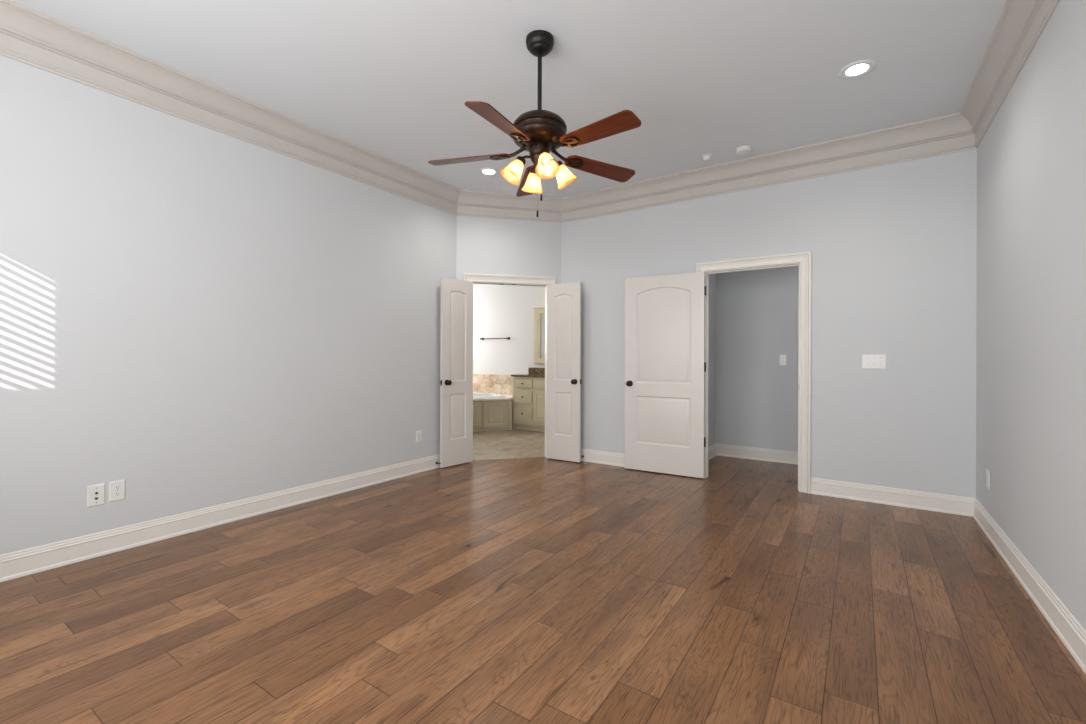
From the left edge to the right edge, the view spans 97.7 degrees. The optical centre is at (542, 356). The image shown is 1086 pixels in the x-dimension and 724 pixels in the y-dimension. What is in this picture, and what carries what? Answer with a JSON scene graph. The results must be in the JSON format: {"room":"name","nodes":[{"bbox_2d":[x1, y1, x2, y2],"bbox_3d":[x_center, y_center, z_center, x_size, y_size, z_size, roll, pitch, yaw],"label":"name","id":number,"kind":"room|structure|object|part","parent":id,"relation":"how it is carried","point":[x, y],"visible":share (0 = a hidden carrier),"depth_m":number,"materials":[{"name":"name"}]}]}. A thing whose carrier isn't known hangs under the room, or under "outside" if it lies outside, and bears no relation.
{"room":"empty bedroom","nodes":[
{"label":"empty bedroom","id":0,"kind":"room"},
{"bbox_2d":[0,55,456,554],"bbox_3d":[-2.409,-0.328,3.309,0.120,3.040,5.071,0,0,34],"label":"wall","id":1,"kind":"structure","parent":0,"point":[193,316],"depth_m":3.19,"materials":[{"name":"paint"}]},
{"bbox_2d":[87,484,104,507],"bbox_3d":[-2.656,0.827,2.823,0.014,0.124,0.078,0,0,34],"label":"cable plate","id":2,"kind":"object","parent":1,"relation":"attached to","point":[95,493],"visible":1,"depth_m":2.82,"materials":[{"name":"white plastic"}]},
{"bbox_2d":[109,480,124,501],"bbox_3d":[-2.605,0.821,2.905,0.008,0.120,0.074,0,0,34],"label":"wall outlet","id":3,"kind":"object","parent":1,"relation":"attached to","point":[116,488],"visible":1,"depth_m":2.90,"materials":[{"name":"white plastic"}]},
{"bbox_2d":[0,454,439,581],"bbox_3d":[-2.336,1.122,3.301,0.018,0.140,4.904,0,0,34],"label":"baseboard","id":4,"kind":"structure","parent":1,"relation":"attached to","point":[25,562],"depth_m":3.18,"materials":[{"name":"paint"}]},
{"bbox_2d":[0,0,460,215],"bbox_3d":[-2.287,-1.720,3.275,0.113,0.256,4.904,0,0,34],"label":"crown molding","id":5,"kind":"structure","parent":1,"relation":"attached to","point":[29,36],"depth_m":3.18,"materials":[{"name":"paint"}]},
{"bbox_2d":[416,430,421,442],"bbox_3d":[-1.279,0.826,4.894,0.008,0.120,0.074,0,0,34],"label":"wall outlet","id":6,"kind":"object","parent":1,"relation":"attached to","point":[418,433],"visible":1,"depth_m":4.89,"materials":[{"name":"white plastic"}]},
{"bbox_2d":[473,393,504,397],"bbox_3d":[-1.518,0.867,7.987,1.720,0.435,0.840,0,0,-13],"label":"bathtub","id":7,"kind":"object","parent":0,"point":[475,395],"visible":0.12,"depth_m":8.30,"materials":[{"name":"white ceramic"}]},
{"bbox_2d":[456,216,560,283],"bbox_3d":[-0.395,-0.321,5.549,1.322,3.040,0.120,0,0,-14],"label":"wall","id":8,"kind":"structure","parent":0,"point":[493,246],"depth_m":5.49,"materials":[{"name":"paint"}]},
{"bbox_2d":[440,277,472,467],"bbox_3d":[-0.944,0.172,5.222,0.155,2.025,0.448,0,0,41],"label":"door","id":9,"kind":"structure","parent":8,"relation":"in","point":[456,314],"depth_m":5.19,"materials":[{"name":"paint"}]},
{"bbox_3d":[-1.009,0.280,5.074,0.060,0.062,0.062,0,0,41],"label":"knob","id":10,"kind":"part","parent":9,"relation":"part of","materials":[{"name":"black metal"}]},
{"bbox_2d":[457,190,560,222],"bbox_3d":[-0.365,-1.713,5.435,1.223,0.256,0.113,0,0,-14],"label":"crown molding","id":11,"kind":"structure","parent":8,"relation":"attached to","point":[470,203],"depth_m":5.44,"materials":[{"name":"paint"}]},
{"bbox_2d":[464,273,555,461],"bbox_3d":[-0.389,0.132,5.538,1.072,2.134,0.146,0,0,-14],"label":"door frame","id":12,"kind":"structure","parent":8,"relation":"attached to","point":[489,279],"depth_m":5.54,"materials":[{"name":"paint"}]},
{"bbox_2d":[547,282,581,461],"bbox_3d":[0.238,0.176,5.459,0.448,2.025,0.155,0,0,31],"label":"door","id":13,"kind":"structure","parent":8,"relation":"in","point":[563,300],"depth_m":5.44,"materials":[{"name":"paint"}]},
{"bbox_2d":[12,0,1005,197],"bbox_3d":[-0.205,-1.891,2.427,4.756,0.100,6.044,0,0,34],"label":"ceiling","id":14,"kind":"structure","parent":0,"point":[393,80],"depth_m":3.00,"materials":[{"name":"paint"}]},
{"bbox_2d":[479,168,498,175],"bbox_3d":[-0.541,-1.837,4.728,0.200,0.009,0.200,0,0,34],"label":"recessed light","id":15,"kind":"object","parent":14,"relation":"in","point":[484,171],"visible":1,"depth_m":4.72,"materials":[{"name":"paint"}]},
{"bbox_2d":[428,30,640,216],"bbox_3d":[-0.020,-1.323,2.713,1.272,1.035,1.259,0,0,34],"label":"ceiling fan","id":16,"kind":"object","parent":14,"relation":"hanging from","point":[539,132],"visible":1,"depth_m":2.67,"materials":[{"name":"brown wood"}]},
{"bbox_3d":[-0.436,-1.166,2.812,0.484,0.052,0.132,0,0,9],"label":"blade","id":17,"kind":"part","parent":16,"relation":"part of","materials":[{"name":"brown wood"}]},
{"bbox_3d":[-0.208,-1.165,2.374,0.132,0.052,0.484,0,0,27],"label":"blade","id":18,"kind":"part","parent":16,"relation":"part of","materials":[{"name":"brown wood"}]},
{"bbox_3d":[-0.183,-1.058,2.702,0.133,0.149,0.125,0,0,23],"label":"lamp shade","id":19,"kind":"part","parent":16,"relation":"part of","materials":[{"name":"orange glass"}]},
{"bbox_3d":[-0.104,-1.126,2.728,0.113,0.065,0.062,0,0,-15],"label":"light arm","id":20,"kind":"part","parent":16,"relation":"part of","materials":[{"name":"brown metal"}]},
{"bbox_3d":[-0.090,-1.165,3.164,0.132,0.052,0.484,0,0,-9],"label":"blade","id":21,"kind":"part","parent":16,"relation":"part of","materials":[{"name":"brown wood"}]},
{"bbox_3d":[-0.069,-1.058,2.912,0.125,0.149,0.133,0,0,23],"label":"lamp shade","id":22,"kind":"part","parent":16,"relation":"part of","materials":[{"name":"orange glass"}]},
{"bbox_3d":[-0.043,-1.125,2.833,0.062,0.065,0.113,0,0,-15],"label":"light arm","id":23,"kind":"part","parent":16,"relation":"part of","materials":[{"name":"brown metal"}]},
{"bbox_3d":[-0.031,-0.980,2.746,0.002,0.270,0.002,0,0,34],"label":"pull chain","id":24,"kind":"part","parent":16,"relation":"part of","materials":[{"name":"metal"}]},
{"bbox_3d":[0.027,-1.058,2.588,0.125,0.149,0.133,0,0,23],"label":"lamp shade","id":25,"kind":"part","parent":16,"relation":"part of","materials":[{"name":"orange glass"}]},
{"bbox_3d":[0.141,-1.057,2.797,0.133,0.149,0.125,0,0,23],"label":"lamp shade","id":26,"kind":"part","parent":16,"relation":"part of","materials":[{"name":"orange glass"}]},
{"bbox_3d":[0.352,-1.163,2.944,0.484,0.052,0.132,0,0,-27],"label":"blade","id":27,"kind":"part","parent":16,"relation":"part of","materials":[{"name":"brown wood"}]},
{"bbox_3d":[0.279,-1.163,2.456,0.484,0.052,0.132,0,0,45],"label":"blade","id":28,"kind":"part","parent":16,"relation":"part of","materials":[{"name":"brown wood"}]},
{"bbox_2d":[701,154,712,160],"bbox_3d":[1.501,-1.814,4.340,0.104,0.042,0.104,0,0,34],"label":"ceiling sensor","id":29,"kind":"object","parent":14,"relation":"attached to","point":[706,157],"visible":1,"depth_m":4.32,"materials":[{"name":"paint"}]},
{"bbox_2d":[736,145,751,154],"bbox_3d":[1.770,-1.815,4.185,0.128,0.040,0.128,0,0,34],"label":"smoke detector","id":30,"kind":"object","parent":14,"relation":"attached to","point":[742,150],"visible":1,"depth_m":4.15,"materials":[{"name":"white plastic"}]},
{"bbox_2d":[839,60,875,78],"bbox_3d":[2.005,-1.829,3.030,0.200,0.009,0.200,0,0,34],"label":"recessed light","id":31,"kind":"object","parent":14,"relation":"in","point":[857,69],"visible":1,"depth_m":3.03,"materials":[{"name":"paint"}]},
{"bbox_2d":[473,284,544,423],"bbox_3d":[0.178,-0.319,8.032,5.620,3.040,0.120,0,0,34],"label":"wall","id":32,"kind":"structure","parent":0,"point":[499,311],"depth_m":8.53,"materials":[{"name":"paint"}]},
{"bbox_2d":[473,374,512,394],"bbox_3d":[-1.176,0.503,8.853,2.219,0.348,0.012,0,0,34],"label":"tile","id":33,"kind":"structure","parent":32,"relation":"attached to","point":[482,383],"depth_m":8.68,"materials":[{"name":"tile"}]},
{"bbox_2d":[480,337,509,339],"bbox_3d":[-0.883,-0.325,8.622,0.664,0.053,0.076,0,0,34],"label":"towel bar","id":34,"kind":"object","parent":32,"relation":"attached to","point":[508,338],"visible":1,"depth_m":8.56,"materials":[{"name":"black metal"}]},
{"bbox_2d":[528,368,544,373],"bbox_3d":[0.414,0.246,7.787,1.592,0.106,0.021,0,0,34],"label":"backsplash","id":35,"kind":"structure","parent":32,"relation":"attached to","point":[530,370],"depth_m":8.12,"materials":[{"name":"brown stone"}]},
{"bbox_2d":[533,307,544,363],"bbox_3d":[0.343,-0.358,7.820,1.220,0.958,0.048,0,0,34],"label":"bathroom mirror","id":36,"kind":"object","parent":32,"relation":"attached to","point":[539,312],"visible":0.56,"depth_m":8.08,"materials":[{"name":"beige paint"}]},
{"bbox_2d":[541,313,544,357],"bbox_3d":[0.353,-0.355,7.834,1.030,0.770,0.006,0,0,34],"label":"mirror glass","id":37,"kind":"object","parent":36,"relation":"attached to","point":[542,314],"depth_m":8.07,"materials":[{"name":"silver metal"}]},
{"bbox_2d":[0,424,1085,723],"bbox_3d":[-0.975,1.236,4.086,7.850,0.082,7.720,0,0,34],"label":"floor","id":38,"kind":"structure","parent":0,"point":[536,590],"depth_m":2.21,"materials":[{"name":"brown wood"}]},
{"bbox_2d":[473,400,511,430],"bbox_3d":[-1.548,0.950,7.482,2.150,0.486,0.049,0,0,-13],"label":"tub surround","id":39,"kind":"object","parent":38,"relation":"on","point":[496,415],"visible":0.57,"depth_m":7.63,"materials":[{"name":"beige paint"}]},
{"bbox_3d":[-1.171,0.939,7.556,0.395,0.420,0.018,0,0,-13],"label":"panel","id":40,"kind":"part","parent":39,"relation":"part of","materials":[{"name":"beige paint"}]},
{"bbox_2d":[473,392,512,400],"bbox_3d":[-1.744,0.690,7.942,2.286,0.030,2.157,0,0,34],"label":"tub deck","id":41,"kind":"object","parent":39,"relation":"on","point":[507,396],"visible":0.25,"depth_m":7.66,"materials":[{"name":"stone"}]},
{"bbox_3d":[-0.767,0.940,7.651,0.395,0.420,0.018,0,0,-13],"label":"panel","id":42,"kind":"part","parent":39,"relation":"part of","materials":[{"name":"beige paint"}]},
{"bbox_3d":[-0.533,0.955,7.714,0.056,0.482,0.024,0,0,-13],"label":"corner post","id":43,"kind":"part","parent":39,"relation":"part of","materials":[{"name":"beige paint"}]},
{"bbox_2d":[512,377,544,431],"bbox_3d":[0.269,0.765,7.555,1.534,0.868,0.565,0,0,34],"label":"vanity cabinet","id":44,"kind":"object","parent":38,"relation":"on","point":[528,409],"visible":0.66,"depth_m":7.59,"materials":[{"name":"beige paint"}]},
{"bbox_3d":[-0.322,0.920,7.654,0.358,0.223,0.020,0,0,34],"label":"drawer","id":45,"kind":"part","parent":44,"relation":"part of","materials":[{"name":"beige paint"}]},
{"bbox_3d":[-0.322,0.651,7.654,0.358,0.204,0.020,0,0,34],"label":"drawer","id":46,"kind":"part","parent":44,"relation":"part of","materials":[{"name":"beige paint"}]},
{"bbox_3d":[-0.321,0.434,7.654,0.358,0.126,0.020,0,0,34],"label":"drawer","id":47,"kind":"part","parent":44,"relation":"part of","materials":[{"name":"beige paint"}]},
{"bbox_2d":[511,374,544,377],"bbox_3d":[0.278,0.314,7.560,1.567,0.031,0.551,0,0,34],"label":"countertop","id":48,"kind":"structure","parent":44,"relation":"on","point":[513,375],"depth_m":7.65,"materials":[{"name":"brown stone"}]},
{"bbox_3d":[0.040,0.435,7.413,0.455,0.126,0.020,0,0,34],"label":"drawer","id":49,"kind":"part","parent":44,"relation":"part of","materials":[{"name":"beige paint"}]},
{"bbox_3d":[0.039,0.792,7.413,0.455,0.483,0.020,0,0,34],"label":"door","id":50,"kind":"part","parent":44,"relation":"part of","materials":[{"name":"beige paint"}]},
{"bbox_2d":[709,274,715,446],"bbox_3d":[1.765,-0.314,5.401,0.120,3.040,1.336,0,0,34],"label":"wall","id":51,"kind":"structure","parent":0,"point":[712,277],"depth_m":5.70,"materials":[{"name":"paint"}]},
{"bbox_2d":[709,444,715,459],"bbox_3d":[1.817,1.136,5.363,0.018,0.140,1.096,0,0,34],"label":"baseboard","id":52,"kind":"structure","parent":51,"relation":"attached to","point":[712,449],"depth_m":5.66,"materials":[{"name":"paint"}]},
{"bbox_2d":[715,266,798,451],"bbox_3d":[3.117,-0.309,5.230,2.560,3.040,0.120,0,0,34],"label":"wall","id":53,"kind":"structure","parent":0,"point":[756,397],"depth_m":5.56,"materials":[{"name":"paint"}]},
{"bbox_2d":[715,443,797,464],"bbox_3d":[3.074,1.141,5.173,2.320,0.140,0.018,0,0,34],"label":"baseboard","id":54,"kind":"structure","parent":53,"relation":"attached to","point":[781,456],"depth_m":5.55,"materials":[{"name":"paint"}]},
{"bbox_2d":[779,355,786,364],"bbox_3d":[2.733,0.041,5.403,0.074,0.120,0.017,0,0,34],"label":"light switch","id":55,"kind":"object","parent":53,"relation":"attached to","point":[783,358],"visible":1,"depth_m":5.40,"materials":[{"name":"white plastic"}]},
{"bbox_2d":[561,149,976,497],"bbox_3d":[1.806,-0.314,4.643,3.860,3.040,0.120,0,0,34],"label":"wall","id":56,"kind":"structure","parent":0,"point":[893,247],"depth_m":4.01,"materials":[{"name":"paint"}]},
{"bbox_2d":[581,448,624,466],"bbox_3d":[0.862,1.133,5.186,1.591,0.140,0.018,0,0,34],"label":"baseboard","id":57,"kind":"structure","parent":56,"relation":"attached to","point":[594,456],"depth_m":5.31,"materials":[{"name":"paint"}]},
{"bbox_2d":[624,272,705,477],"bbox_3d":[1.235,0.180,4.873,0.838,2.025,0.155,0,0,31],"label":"door","id":58,"kind":"structure","parent":56,"relation":"in","point":[665,364],"depth_m":4.84,"materials":[{"name":"paint"}]},
{"bbox_3d":[0.909,0.286,5.011,0.062,0.062,0.060,0,0,31],"label":"knob","id":59,"kind":"part","parent":58,"relation":"part of","materials":[{"name":"black metal"}]},
{"bbox_2d":[696,251,811,493],"bbox_3d":[1.977,0.140,4.511,1.007,2.134,0.146,0,0,34],"label":"door frame","id":60,"kind":"structure","parent":56,"relation":"attached to","point":[803,260],"depth_m":4.23,"materials":[{"name":"paint"}]},
{"bbox_2d":[560,113,976,222],"bbox_3d":[1.718,-1.706,4.564,3.687,0.256,0.113,0,0,34],"label":"crown molding","id":61,"kind":"structure","parent":56,"relation":"attached to","point":[952,133],"depth_m":4.26,"materials":[{"name":"paint"}]},
{"bbox_2d":[862,354,885,368],"bbox_3d":[2.743,0.043,3.934,0.166,0.120,0.017,0,0,34],"label":"light switch","id":62,"kind":"object","parent":56,"relation":"attached to","point":[869,361],"visible":1,"depth_m":3.93,"materials":[{"name":"white plastic"}]},
{"bbox_2d":[811,477,974,516],"bbox_3d":[2.815,1.140,3.883,1.090,0.140,0.018,0,0,34],"label":"baseboard","id":63,"kind":"structure","parent":56,"relation":"attached to","point":[944,503],"depth_m":3.85,"materials":[{"name":"paint"}]},
{"bbox_2d":[976,0,1085,630],"bbox_3d":[1.718,-0.314,1.141,0.120,3.040,6.044,0,0,34],"label":"wall","id":64,"kind":"structure","parent":0,"point":[1031,328],"depth_m":2.32,"materials":[{"name":"paint"}]},
{"bbox_2d":[986,469,989,488],"bbox_3d":[3.041,0.838,3.247,0.008,0.120,0.074,0,0,34],"label":"wall outlet","id":65,"kind":"object","parent":64,"relation":"attached to","point":[987,471],"visible":1,"depth_m":3.23,"materials":[{"name":"white plastic"}]},
{"bbox_2d":[960,0,1059,147],"bbox_3d":[1.625,-1.706,1.206,0.113,0.256,5.804,0,0,34],"label":"crown molding","id":66,"kind":"structure","parent":64,"relation":"attached to","point":[1020,24],"depth_m":2.72,"materials":[{"name":"paint"}]},
{"bbox_2d":[973,498,1085,674],"bbox_3d":[1.655,1.136,1.179,0.018,0.140,5.804,0,0,34],"label":"baseboard","id":67,"kind":"structure","parent":64,"relation":"attached to","point":[1068,629],"depth_m":2.29,"materials":[{"name":"paint"}]}
]}

